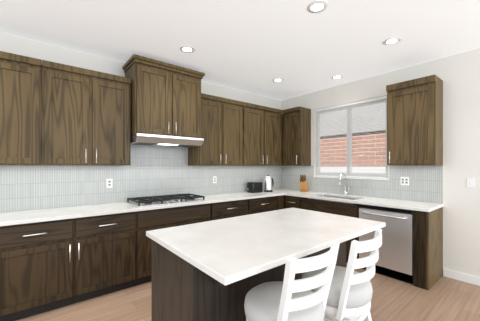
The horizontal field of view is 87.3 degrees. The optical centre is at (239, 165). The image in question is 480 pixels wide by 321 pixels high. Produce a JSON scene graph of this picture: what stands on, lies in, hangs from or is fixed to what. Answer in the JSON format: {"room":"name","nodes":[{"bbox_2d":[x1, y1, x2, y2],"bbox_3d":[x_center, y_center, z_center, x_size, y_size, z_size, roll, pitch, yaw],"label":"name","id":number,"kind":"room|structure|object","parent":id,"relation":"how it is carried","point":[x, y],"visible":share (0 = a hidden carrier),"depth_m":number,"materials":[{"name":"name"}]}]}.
{"room":"kitchen","nodes":[
{"label":"kitchen","id":0,"kind":"room"},
{"bbox_2d":[0,32,280,212],"bbox_3d":[-1.920,0.010,3.092,7.320,2.760,0.120,0,0,-39],"label":"wall","id":1,"kind":"structure","parent":0,"point":[30,48],"depth_m":3.05,"materials":[{"name":"white paint"}]},
{"bbox_2d":[0,51,43,164],"bbox_3d":[-2.422,-0.537,2.389,0.844,1.057,0.332,0,0,-39],"label":"upper cabinet","id":2,"kind":"object","parent":1,"relation":"attached to","point":[21,77],"depth_m":2.44,"materials":[{"name":"brown wood"}]},
{"bbox_2d":[44,60,130,164],"bbox_3d":[-1.763,-0.537,2.924,0.854,1.057,0.332,0,0,-39],"label":"upper cabinet","id":3,"kind":"object","parent":1,"relation":"attached to","point":[53,113],"depth_m":2.76,"materials":[{"name":"brown wood"}]},
{"bbox_2d":[0,145,280,211],"bbox_3d":[-1.037,0.095,3.724,4.888,0.760,0.008,0,0,-39],"label":"backsplash","id":4,"kind":"structure","parent":1,"relation":"attached to","point":[28,187],"depth_m":3.31,"materials":[{"name":"tile"}]},
{"bbox_2d":[106,179,111,187],"bbox_3d":[-1.664,0.220,3.205,0.071,0.116,0.006,0,0,-39],"label":"electrical outlet","id":5,"kind":"object","parent":4,"relation":"attached to","point":[108,183],"visible":1,"depth_m":3.20,"materials":[{"name":"white plastic"}]},
{"bbox_2d":[122,54,204,137],"bbox_3d":[-1.020,-0.849,3.427,0.968,0.922,0.488,0,0,-39],"label":"upper cabinet","id":6,"kind":"object","parent":1,"relation":"attached to","point":[165,98],"visible":1,"depth_m":3.21,"materials":[{"name":"brown wood"}]},
{"bbox_2d":[131,133,203,147],"bbox_3d":[-1.016,-0.333,3.422,0.900,0.102,0.502,0,0,-39],"label":"range hood","id":7,"kind":"object","parent":6,"relation":"attached to","point":[155,140],"visible":0.96,"depth_m":3.22,"materials":[{"name":"silver metal"}]},
{"bbox_2d":[188,93,243,164],"bbox_3d":[-0.379,-0.537,4.049,0.843,1.057,0.332,0,0,-39],"label":"upper cabinet","id":8,"kind":"object","parent":1,"relation":"attached to","point":[236,133],"depth_m":3.90,"materials":[{"name":"brown wood"}]},
{"bbox_2d":[244,102,282,164],"bbox_3d":[0.323,-0.537,4.620,0.966,1.057,0.332,0,0,-39],"label":"upper cabinet","id":9,"kind":"object","parent":1,"relation":"attached to","point":[262,124],"depth_m":4.45,"materials":[{"name":"brown wood"}]},
{"bbox_2d":[0,0,479,100],"bbox_3d":[0.209,-1.420,0.472,7.320,0.100,6.870,0,0,-39],"label":"ceiling","id":10,"kind":"structure","parent":0,"point":[256,47],"depth_m":2.62,"materials":[{"name":"white paint"}]},
{"bbox_2d":[180,46,194,52],"bbox_3d":[-0.619,-1.367,2.950,0.176,0.006,0.176,0,0,-39],"label":"recessed light","id":11,"kind":"object","parent":10,"relation":"in","point":[188,49],"visible":1,"depth_m":2.95,"materials":[{"name":"white"}]},
{"bbox_2d":[273,78,283,81],"bbox_3d":[0.606,-1.367,4.011,0.176,0.006,0.176,0,0,-39],"label":"recessed light","id":12,"kind":"object","parent":10,"relation":"in","point":[278,80],"visible":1,"depth_m":4.00,"materials":[{"name":"white"}]},
{"bbox_2d":[307,0,327,12],"bbox_3d":[0.664,-1.367,2.163,0.176,0.006,0.176,0,0,-39],"label":"recessed light","id":13,"kind":"object","parent":10,"relation":"in","point":[317,6],"visible":1,"depth_m":2.15,"materials":[{"name":"white"}]},
{"bbox_2d":[331,75,342,78],"bbox_3d":[1.495,-1.367,3.869,0.176,0.006,0.176,0,0,-39],"label":"recessed light","id":14,"kind":"object","parent":10,"relation":"in","point":[337,77],"visible":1,"depth_m":3.86,"materials":[{"name":"white"}]},
{"bbox_2d":[383,37,400,44],"bbox_3d":[1.664,-1.367,2.757,0.176,0.006,0.176,0,0,-39],"label":"recessed light","id":15,"kind":"object","parent":10,"relation":"in","point":[392,40],"visible":1,"depth_m":2.76,"materials":[{"name":"white"}]},
{"bbox_2d":[16,263,479,320],"bbox_3d":[0.209,1.440,0.472,7.320,0.100,6.870,0,0,-39],"label":"floor","id":16,"kind":"structure","parent":0,"point":[443,298],"depth_m":2.52,"materials":[{"name":"brown wood"}]},
{"bbox_2d":[0,226,3,320],"bbox_3d":[-2.485,0.951,2.166,0.666,0.880,0.597,0,0,-39],"label":"base cabinet","id":17,"kind":"object","parent":16,"relation":"on","point":[1,227],"depth_m":2.16,"materials":[{"name":"black wood"}]},
{"bbox_2d":[4,211,143,320],"bbox_3d":[-1.822,0.951,2.705,1.333,0.880,0.597,0,0,-39],"label":"base cabinet","id":18,"kind":"object","parent":16,"relation":"on","point":[45,266],"depth_m":2.45,"materials":[{"name":"black wood"}]},
{"bbox_2d":[0,189,300,225],"bbox_3d":[-0.838,0.493,3.487,4.897,0.035,0.625,0,0,-39],"label":"countertop","id":19,"kind":"structure","parent":18,"relation":"on","point":[28,216],"depth_m":2.75,"materials":[{"name":"stone"}]},
{"bbox_2d":[126,193,204,206],"bbox_3d":[-0.977,0.446,3.374,0.916,0.058,0.500,0,0,-39],"label":"cooktop","id":20,"kind":"object","parent":19,"relation":"in","point":[162,200],"visible":1,"depth_m":3.29,"materials":[{"name":"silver metal"}]},
{"bbox_2d":[247,182,262,192],"bbox_3d":[0.265,0.382,4.545,0.265,0.186,0.170,0,0,-39],"label":"toaster","id":21,"kind":"object","parent":19,"relation":"on","point":[254,187],"visible":1,"depth_m":4.47,"materials":[{"name":"black metal"}]},
{"bbox_2d":[264,175,273,191],"bbox_3d":[0.536,0.322,4.688,0.237,0.306,0.170,0,0,-39],"label":"kettle","id":22,"kind":"object","parent":19,"relation":"on","point":[268,183],"visible":1,"depth_m":4.62,"materials":[{"name":"silver metal"}]},
{"bbox_2d":[299,174,308,191],"bbox_3d":[1.169,0.309,4.616,0.124,0.332,0.238,0,0,31],"label":"knife block","id":23,"kind":"object","parent":19,"relation":"on","point":[303,183],"visible":0.98,"depth_m":4.57,"materials":[{"name":"brown wood"}]},
{"bbox_2d":[144,203,211,282],"bbox_3d":[-1.001,0.951,3.373,1.073,0.880,0.597,0,0,-39],"label":"base cabinet","id":24,"kind":"object","parent":16,"relation":"on","point":[155,219],"depth_m":3.08,"materials":[{"name":"black wood"}]},
{"bbox_2d":[212,199,247,219],"bbox_3d":[-0.349,0.951,3.902,0.753,0.880,0.597,0,0,-39],"label":"base cabinet","id":25,"kind":"object","parent":16,"relation":"on","point":[220,210],"depth_m":3.68,"materials":[{"name":"black wood"}]},
{"bbox_2d":[152,240,345,320],"bbox_3d":[0.239,0.951,2.017,1.611,0.878,0.831,0,0,-39],"label":"kitchen island","id":26,"kind":"object","parent":16,"relation":"on","point":[183,290],"visible":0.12,"depth_m":1.52,"materials":[{"name":"brown wood"}]},
{"bbox_2d":[146,208,385,285],"bbox_3d":[0.270,0.493,1.978,1.665,0.035,0.990,0,0,-39],"label":"island countertop","id":27,"kind":"structure","parent":26,"relation":"on","point":[226,251],"depth_m":1.65,"materials":[{"name":"stone"}]},
{"bbox_2d":[248,196,279,214],"bbox_3d":[0.203,0.951,4.350,0.668,0.880,0.597,0,0,-39],"label":"base cabinet","id":28,"kind":"object","parent":16,"relation":"on","point":[265,204],"depth_m":4.11,"materials":[{"name":"black wood"}]},
{"bbox_2d":[280,195,284,208],"bbox_3d":[0.813,0.951,4.860,0.601,0.880,0.576,0,0,-39],"label":"base cabinet","id":29,"kind":"object","parent":16,"relation":"on","point":[282,198],"depth_m":4.41,"materials":[{"name":"black wood"}]},
{"bbox_2d":[244,240,339,320],"bbox_3d":[0.238,0.893,1.325,0.456,1.002,0.481,0,0,-39],"label":"stool","id":30,"kind":"object","parent":16,"relation":"on","point":[289,298],"visible":1,"depth_m":1.17,"materials":[{"name":"white wood"}]},
{"bbox_2d":[285,195,324,210],"bbox_3d":[1.144,0.951,4.456,0.597,0.880,0.415,0,0,-39],"label":"base cabinet","id":31,"kind":"object","parent":16,"relation":"on","point":[290,201],"depth_m":4.11,"materials":[{"name":"black wood"}]},
{"bbox_2d":[284,191,443,211],"bbox_3d":[1.679,0.493,3.779,0.622,0.035,2.070,0,0,-39],"label":"countertop","id":32,"kind":"structure","parent":31,"relation":"on","point":[383,202],"depth_m":3.39,"materials":[{"name":"stone"}]},
{"bbox_2d":[308,195,357,216],"bbox_3d":[1.525,0.619,3.958,0.436,0.212,0.756,0,0,-39],"label":"sink","id":33,"kind":"object","parent":32,"relation":"in","point":[336,201],"visible":0.1,"depth_m":3.98,"materials":[{"name":"silver metal"}]},
{"bbox_2d":[339,173,348,194],"bbox_3d":[1.680,0.292,4.053,0.216,0.366,0.100,0,0,-39],"label":"faucet","id":34,"kind":"object","parent":32,"relation":"on","point":[345,192],"visible":0.98,"depth_m":4.09,"materials":[{"name":"silver metal"}]},
{"bbox_2d":[318,207,358,262],"bbox_3d":[1.534,1.081,3.977,0.597,0.620,0.962,0,0,-39],"label":"base cabinet","id":35,"kind":"object","parent":16,"relation":"on","point":[323,209],"depth_m":3.54,"materials":[{"name":"black wood"}]},
{"bbox_2d":[302,228,381,320],"bbox_3d":[0.612,0.893,1.572,0.442,1.002,0.474,0,0,-44],"label":"stool","id":36,"kind":"object","parent":16,"relation":"on","point":[350,294],"visible":0.73,"depth_m":1.39,"materials":[{"name":"white wood"}]},
{"bbox_2d":[359,204,412,284],"bbox_3d":[2.014,0.953,3.330,0.667,0.875,0.624,0,0,-39],"label":"dishwasher","id":37,"kind":"object","parent":16,"relation":"on","point":[395,260],"visible":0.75,"depth_m":3.07,"materials":[{"name":"grey metal"}]},
{"bbox_2d":[281,48,479,276],"bbox_3d":[3.040,0.010,2.696,0.120,2.760,6.750,0,0,-39],"label":"wall","id":38,"kind":"structure","parent":0,"point":[458,74],"depth_m":3.10,"materials":[{"name":"white paint"}]},
{"bbox_2d":[281,106,310,165],"bbox_3d":[0.953,-0.536,4.873,0.368,1.057,0.732,0,0,-39],"label":"upper cabinet","id":39,"kind":"object","parent":38,"relation":"attached to","point":[295,136],"visible":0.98,"depth_m":4.64,"materials":[{"name":"brown wood"}]},
{"bbox_2d":[313,176,388,179],"bbox_3d":[1.782,0.199,4.167,0.066,0.019,1.280,0,0,-39],"label":"board","id":40,"kind":"object","parent":38,"relation":"attached to","point":[351,178],"visible":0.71,"depth_m":4.08,"materials":[{"name":"white paint"}]},
{"bbox_2d":[316,99,387,178],"bbox_3d":[1.828,-0.425,4.204,0.060,1.226,1.240,0,0,-39],"label":"window","id":41,"kind":"structure","parent":38,"relation":"in","point":[348,133],"depth_m":4.18,"materials":[{"name":"white paint"}]},
{"bbox_2d":[315,96,387,178],"bbox_3d":[1.790,-0.426,4.174,0.036,1.220,1.228,0,0,-39],"label":"window blinds","id":42,"kind":"object","parent":41,"relation":"attached to","point":[345,106],"visible":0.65,"depth_m":4.10,"materials":[{"name":"white paint"}]},
{"bbox_2d":[319,102,385,172],"bbox_3d":[1.829,-0.425,4.206,0.004,1.070,1.140,0,0,-39],"label":"window panel","id":43,"kind":"object","parent":41,"relation":"attached to","point":[353,138],"visible":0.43,"depth_m":4.11,"materials":[{"name":"clear glass"}]},
{"bbox_2d":[281,165,442,203],"bbox_3d":[1.716,0.234,4.221,0.008,0.482,2.688,0,0,-39],"label":"backsplash","id":44,"kind":"structure","parent":38,"relation":"attached to","point":[425,183],"depth_m":3.65,"materials":[{"name":"tile"}]},
{"bbox_2d":[400,177,408,184],"bbox_3d":[2.292,0.210,3.499,0.006,0.116,0.106,0,0,-39],"label":"electrical outlet","id":45,"kind":"object","parent":44,"relation":"attached to","point":[404,180],"visible":1,"depth_m":3.50,"materials":[{"name":"white plastic"}]},
{"bbox_2d":[386,75,442,164],"bbox_3d":[2.255,-0.544,3.272,0.368,1.072,0.535,0,0,-39],"label":"upper cabinet","id":46,"kind":"object","parent":38,"relation":"attached to","point":[414,121],"visible":1,"depth_m":3.14,"materials":[{"name":"brown wood"}]},
{"bbox_2d":[443,268,479,285],"bbox_3d":[3.840,1.340,1.604,0.012,0.100,4.046,0,0,-39],"label":"baseboard","id":47,"kind":"structure","parent":38,"relation":"attached to","point":[464,277],"depth_m":3.03,"materials":[{"name":"white wood"}]},
{"bbox_2d":[466,178,474,187],"bbox_3d":[2.728,0.200,2.977,0.009,0.116,0.071,0,0,-39],"label":"light switch","id":48,"kind":"object","parent":38,"relation":"attached to","point":[470,182],"visible":1,"depth_m":2.98,"materials":[{"name":"white plastic"}]},
{"label":"outside","id":49,"kind":"structure","parent":0,"visible":0},
{"bbox_2d":[320,102,385,172],"bbox_3d":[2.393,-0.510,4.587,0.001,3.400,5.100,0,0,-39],"label":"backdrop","id":50,"kind":"structure","parent":49,"point":[323,132],"depth_m":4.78,"materials":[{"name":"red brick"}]}
]}

